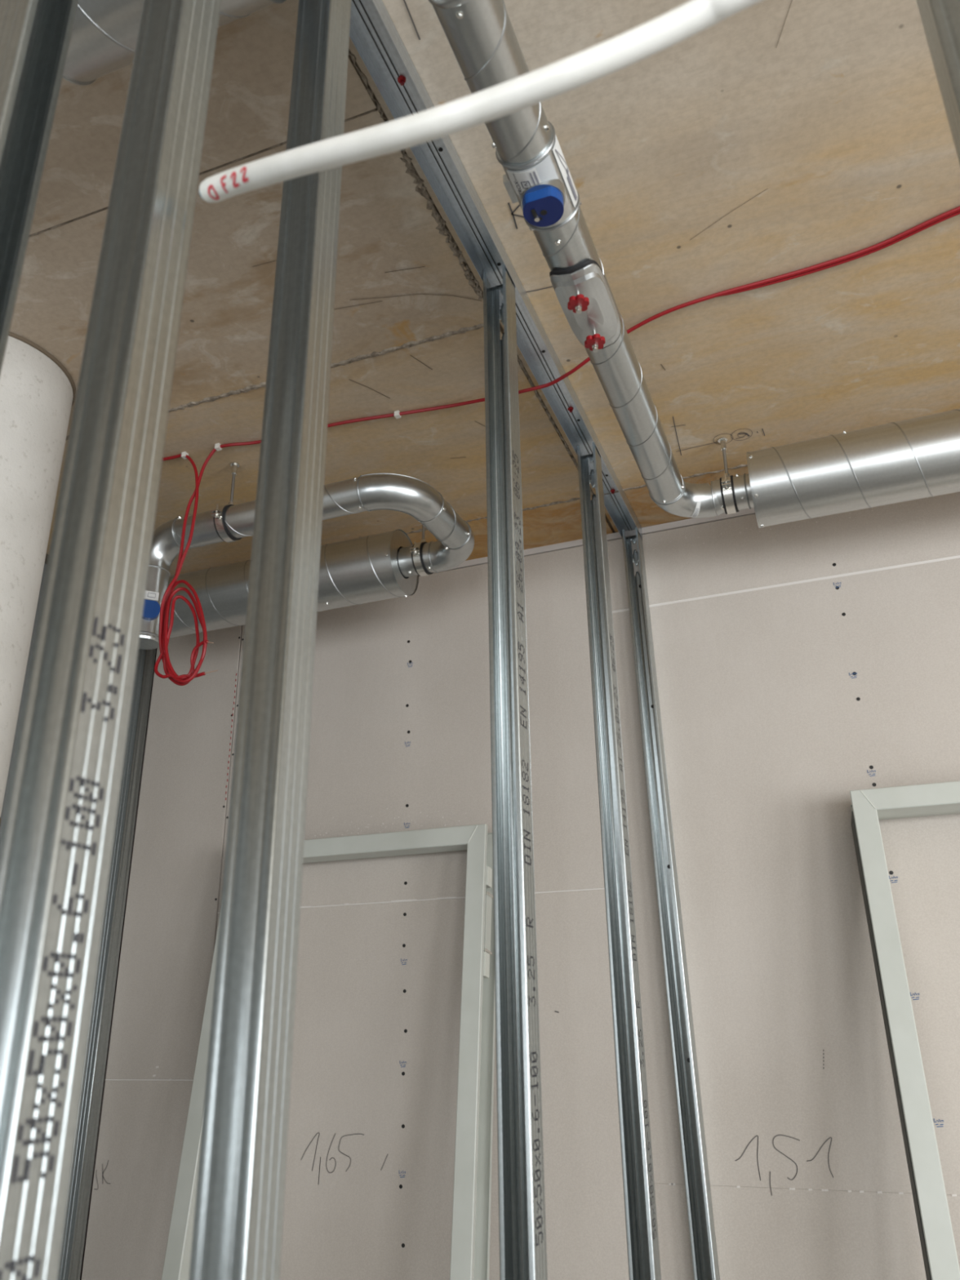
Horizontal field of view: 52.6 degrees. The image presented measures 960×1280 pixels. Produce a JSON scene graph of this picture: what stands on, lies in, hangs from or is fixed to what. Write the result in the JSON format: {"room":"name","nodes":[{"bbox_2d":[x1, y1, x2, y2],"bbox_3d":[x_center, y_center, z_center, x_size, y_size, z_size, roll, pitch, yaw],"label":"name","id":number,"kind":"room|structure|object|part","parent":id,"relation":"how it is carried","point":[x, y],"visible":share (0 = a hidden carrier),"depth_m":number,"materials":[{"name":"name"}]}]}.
{"room":"building under construction","nodes":[
{"label":"building under construction","id":0,"kind":"room"},
{"bbox_2d":[0,563,46,835],"bbox_3d":[-2.374,0.224,0.157,0.096,3.000,6.403,-9,-23,19],"label":"wall","id":1,"kind":"structure","parent":0,"point":[45,564],"depth_m":2.88,"materials":[{"name":"grey concrete"}]},
{"bbox_2d":[9,0,959,576],"bbox_3d":[0.717,-1.706,-0.255,6.695,0.204,6.603,-9,-23,19],"label":"ceiling","id":2,"kind":"structure","parent":0,"point":[775,138],"depth_m":1.86,"materials":[{"name":"brown wood"}]},
{"bbox_2d":[62,0,285,85],"bbox_3d":[-0.663,-0.828,1.326,0.826,0.191,0.191,-9,-23,19],"label":"duct silencer","id":3,"kind":"object","parent":2,"relation":"attached to","point":[104,34],"visible":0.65,"depth_m":1.24,"materials":[{"name":"silver metal"}]},
{"bbox_2d":[154,451,217,679],"bbox_3d":[-0.790,-0.182,2.377,0.402,0.624,0.032,-8,-23,18],"label":"cable","id":4,"kind":"object","parent":2,"relation":"hanging from","point":[184,455],"visible":0.89,"depth_m":2.32,"materials":[{"name":"red plastic"}]},
{"bbox_2d":[210,462,242,542],"bbox_3d":[-0.637,-0.355,2.490,0.031,0.222,0.127,-9,-23,19],"label":"clamp","id":5,"kind":"object","parent":2,"relation":"attached to","point":[219,513],"visible":0.65,"depth_m":2.44,"materials":[{"name":"silver metal"}]},
{"bbox_3d":[-0.637,-0.389,2.504,0.008,0.098,0.008,-9,-23,19],"label":"threaded rod","id":6,"kind":"part","parent":5,"relation":"part of","materials":[{"name":"silver metal"}]},
{"bbox_2d":[173,476,365,548],"bbox_3d":[-0.521,-0.313,2.425,0.532,0.088,0.085,-9,-23,19],"label":"spiral duct","id":7,"kind":"object","parent":5,"relation":"attached to","point":[340,498],"visible":0.43,"depth_m":2.41,"materials":[{"name":"silver metal"}]},
{"bbox_2d":[149,516,190,570],"bbox_3d":[-0.825,-0.244,2.525,0.132,0.137,0.089,-9,-23,19],"label":"duct bend","id":8,"kind":"object","parent":7,"relation":"attached to","point":[165,547],"visible":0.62,"depth_m":2.48,"materials":[{"name":"silver metal"}]},
{"bbox_2d":[137,564,170,649],"bbox_3d":[-0.843,-0.086,2.465,0.092,0.201,0.104,9,-24,-23],"label":"flow regulator","id":9,"kind":"object","parent":8,"relation":"attached to","point":[157,579],"visible":0.53,"depth_m":2.44,"materials":[{"name":"silver metal"}]},
{"bbox_2d":[355,473,444,522],"bbox_3d":[-0.194,-0.349,2.350,0.224,0.090,0.109,9,-24,-22],"label":"duct bend","id":10,"kind":"object","parent":7,"relation":"attached to","point":[414,497],"visible":1,"depth_m":2.31,"materials":[{"name":"silver metal"}]},
{"bbox_2d":[409,524,433,576],"bbox_3d":[-0.158,-0.277,2.717,0.031,0.208,0.127,-9,-23,19],"label":"clamp","id":11,"kind":"object","parent":2,"relation":"attached to","point":[419,566],"visible":0.66,"depth_m":2.66,"materials":[{"name":"silver metal"}]},
{"bbox_2d":[168,528,432,638],"bbox_3d":[-0.625,-0.151,2.862,1.078,0.190,0.190,-9,-23,19],"label":"duct silencer","id":12,"kind":"object","parent":11,"relation":"hanging from","point":[380,566],"visible":0.53,"depth_m":2.72,"materials":[{"name":"silver metal"}]},
{"bbox_2d":[427,520,474,573],"bbox_3d":[-0.075,-0.251,2.630,0.106,0.091,0.210,9,-24,-23],"label":"duct bend","id":13,"kind":"object","parent":12,"relation":"attached to","point":[439,559],"visible":0.71,"depth_m":2.62,"materials":[{"name":"silver metal"}]},
{"bbox_2d":[417,498,470,550],"bbox_3d":[-0.096,-0.304,2.480,0.088,0.092,0.181,-9,-23,19],"label":"spiral duct","id":14,"kind":"object","parent":13,"relation":"attached to","point":[449,528],"visible":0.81,"depth_m":2.46,"materials":[{"name":"silver metal"}]},
{"bbox_3d":[-0.159,-0.311,2.731,0.008,0.084,0.008,-9,-23,19],"label":"threaded rod","id":15,"kind":"part","parent":11,"relation":"part of","materials":[{"name":"silver metal"}]},
{"bbox_2d":[199,0,763,203],"bbox_3d":[0.195,-0.747,0.804,0.937,0.780,0.101,-7,-23,14],"label":"conduit","id":16,"kind":"object","parent":2,"relation":"hanging from","point":[692,17],"visible":1,"depth_m":0.69,"materials":[{"name":"plastic"}]},
{"bbox_2d":[349,0,643,539],"bbox_3d":[-0.299,-1.026,1.083,0.055,0.039,4.151,-9,-23,19],"label":"ceiling track","id":17,"kind":"object","parent":2,"relation":"attached to","point":[373,33],"visible":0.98,"depth_m":1.76,"materials":[{"name":"silver metal"}]},
{"bbox_2d":[163,206,959,685],"bbox_3d":[1.102,-0.508,1.615,4.069,0.636,0.189,-10,-24,22],"label":"cable","id":18,"kind":"object","parent":2,"relation":"hanging from","point":[168,668],"visible":0.94,"depth_m":2.24,"materials":[{"name":"red plastic"}]},
{"bbox_2d":[717,436,738,515],"bbox_3d":[0.613,-0.410,2.414,0.031,0.208,0.127,-9,-23,19],"label":"clamp","id":19,"kind":"object","parent":2,"relation":"attached to","point":[726,486],"visible":0.94,"depth_m":2.36,"materials":[{"name":"silver metal"}]},
{"bbox_3d":[0.613,-0.444,2.428,0.008,0.084,0.008,-9,-23,19],"label":"threaded rod","id":20,"kind":"part","parent":19,"relation":"part of","materials":[{"name":"silver metal"}]},
{"bbox_2d":[712,408,959,528],"bbox_3d":[1.144,-0.440,2.204,1.205,0.190,0.188,-9,-23,19],"label":"duct silencer","id":21,"kind":"object","parent":19,"relation":"hanging from","point":[917,458],"visible":0.99,"depth_m":2.23,"materials":[{"name":"silver metal"}]},
{"bbox_2d":[648,479,723,518],"bbox_3d":[0.508,-0.352,2.395,0.205,0.091,0.105,8,-24,-21],"label":"duct bend","id":22,"kind":"object","parent":21,"relation":"attached to","point":[695,500],"visible":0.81,"depth_m":2.37,"materials":[{"name":"silver metal"}]},
{"bbox_2d":[528,200,684,503],"bbox_3d":[0.284,-0.502,1.942,0.090,0.140,0.929,-9,-23,19],"label":"spiral duct","id":23,"kind":"object","parent":22,"relation":"attached to","point":[580,282],"visible":0.98,"depth_m":1.80,"materials":[{"name":"silver metal"}]},
{"bbox_2d":[495,120,579,231],"bbox_3d":[0.089,-0.698,1.486,0.096,0.118,0.137,-9,-23,19],"label":"flow regulator","id":24,"kind":"object","parent":23,"relation":"attached to","point":[544,189],"visible":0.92,"depth_m":1.46,"materials":[{"name":"silver metal"}]},
{"bbox_2d":[428,0,551,164],"bbox_3d":[-0.190,-0.976,0.820,0.088,0.089,1.410,-9,-23,19],"label":"spiral duct","id":25,"kind":"object","parent":24,"relation":"attached to","point":[482,37],"visible":0.93,"depth_m":1.28,"materials":[{"name":"silver metal"}]},
{"bbox_3d":[0.085,-0.682,1.460,0.066,0.016,0.080,-9,-23,19],"label":"label plate","id":26,"kind":"part","parent":24,"relation":"part of","materials":[{"name":"grey paper"}]},
{"bbox_2d":[529,171,539,185],"bbox_3d":[0.081,-0.682,1.437,0.008,0.001,0.026,-9,-23,19],"label":"print","id":27,"kind":"object","parent":24,"relation":"on","point":[534,175],"depth_m":1.44,"materials":[{"name":"grey"}]},
{"bbox_3d":[0.095,-0.673,1.478,0.069,0.018,0.069,-9,-23,19],"label":"dial seat","id":28,"kind":"part","parent":24,"relation":"part of","materials":[{"name":"blue plastic"}]},
{"bbox_2d":[566,168,577,199],"bbox_3d":[0.141,-0.699,1.492,0.003,0.012,0.056,-9,-23,19],"label":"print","id":29,"kind":"object","parent":24,"relation":"on","point":[571,193],"depth_m":1.49,"materials":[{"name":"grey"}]},
{"bbox_3d":[0.166,-0.570,1.639,0.037,0.016,0.034,-9,-23,19],"label":"star knob","id":30,"kind":"part","parent":23,"relation":"part of","materials":[{"name":"red plastic"}]},
{"bbox_3d":[0.204,-0.533,1.732,0.037,0.016,0.034,-9,-23,19],"label":"star knob","id":31,"kind":"part","parent":23,"relation":"part of","materials":[{"name":"red plastic"}]},
{"bbox_2d":[80,491,959,1279],"bbox_3d":[1.889,0.865,1.899,6.695,3.010,0.151,-9,-23,19],"label":"wall","id":32,"kind":"structure","parent":0,"point":[801,665],"depth_m":2.56,"materials":[{"name":"brown"}]},
{"bbox_2d":[161,823,495,1279],"bbox_3d":[-0.385,1.521,2.291,0.829,2.142,0.369,-9,-23,19],"label":"door frame","id":33,"kind":"structure","parent":32,"relation":"attached to","point":[472,1188],"depth_m":2.45,"materials":[{"name":"grey metal"}]},
{"bbox_2d":[418,507,755,576],"bbox_3d":[1.845,-0.536,2.393,6.395,0.020,0.011,-9,-23,19],"label":"trim","id":34,"kind":"structure","parent":32,"relation":"attached to","point":[691,522],"depth_m":2.89,"materials":[{"name":"grey metal"}]},
{"bbox_2d":[849,780,959,1279],"bbox_3d":[1.321,1.250,1.669,1.006,2.138,0.393,-9,-23,19],"label":"door frame","id":35,"kind":"structure","parent":32,"relation":"attached to","point":[940,1255],"depth_m":2.06,"materials":[{"name":"grey metal"}]},
{"bbox_3d":[0.756,1.259,-1.451,6.695,0.200,6.603,-9,-23,19],"label":"floor","id":36,"kind":"structure","parent":0,"visible":0},
{"bbox_2d":[0,331,75,824],"bbox_3d":[-1.088,0.797,1.621,0.374,3.000,0.374,-9,-23,19],"label":"concrete column","id":37,"kind":"structure","parent":36,"relation":"on","point":[37,393],"depth_m":2.00,"materials":[{"name":"beige concrete"}]},
{"bbox_2d":[0,0,78,374],"bbox_3d":[-0.401,0.349,0.524,0.051,2.995,0.049,-9,-23,19],"label":"stud","id":38,"kind":"object","parent":36,"relation":"on","point":[35,35],"visible":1,"depth_m":0.86,"materials":[{"name":"silver metal"}]},
{"bbox_2d":[57,648,155,1279],"bbox_3d":[-1.150,1.343,2.865,0.051,2.920,0.049,-9,-23,19],"label":"stud","id":39,"kind":"object","parent":36,"relation":"on","point":[82,1166],"visible":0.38,"depth_m":2.97,"materials":[{"name":"silver metal"}]},
{"bbox_2d":[0,0,221,1279],"bbox_3d":[-0.273,0.364,0.542,0.049,2.977,0.051,-9,-23,19],"label":"stud","id":40,"kind":"object","parent":36,"relation":"on","point":[58,830],"visible":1,"depth_m":0.67,"materials":[{"name":"silver metal"}]},
{"bbox_2d":[188,0,351,1279],"bbox_3d":[-0.186,0.448,0.752,0.051,2.977,0.054,-9,-23,19],"label":"stud","id":41,"kind":"object","parent":36,"relation":"on","point":[237,1232],"visible":1,"depth_m":0.88,"materials":[{"name":"silver metal"}]},
{"bbox_2d":[482,263,547,1279],"bbox_3d":[0.055,0.675,1.324,0.049,2.977,0.051,-9,-23,19],"label":"stud","id":42,"kind":"object","parent":36,"relation":"on","point":[521,1179],"visible":1,"depth_m":1.48,"materials":[{"name":"silver metal"}]},
{"bbox_2d":[576,441,661,1279],"bbox_3d":[0.298,0.901,1.892,0.059,2.977,0.063,-9,-23,19],"label":"stud","id":43,"kind":"object","parent":36,"relation":"on","point":[640,1207],"visible":1,"depth_m":2.04,"materials":[{"name":"silver metal"}]},
{"bbox_2d":[622,527,719,1279],"bbox_3d":[0.490,1.060,2.292,0.104,2.977,0.051,-9,-23,19],"label":"stud","id":44,"kind":"object","parent":36,"relation":"on","point":[693,1145],"visible":1,"depth_m":2.43,"materials":[{"name":"silver metal"}]},
{"bbox_2d":[915,0,959,164],"bbox_3d":[0.489,0.358,0.577,0.049,2.995,0.051,-9,-23,19],"label":"stud","id":45,"kind":"object","parent":36,"relation":"on","point":[940,19],"visible":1,"depth_m":0.94,"materials":[{"name":"silver metal"}]}
]}

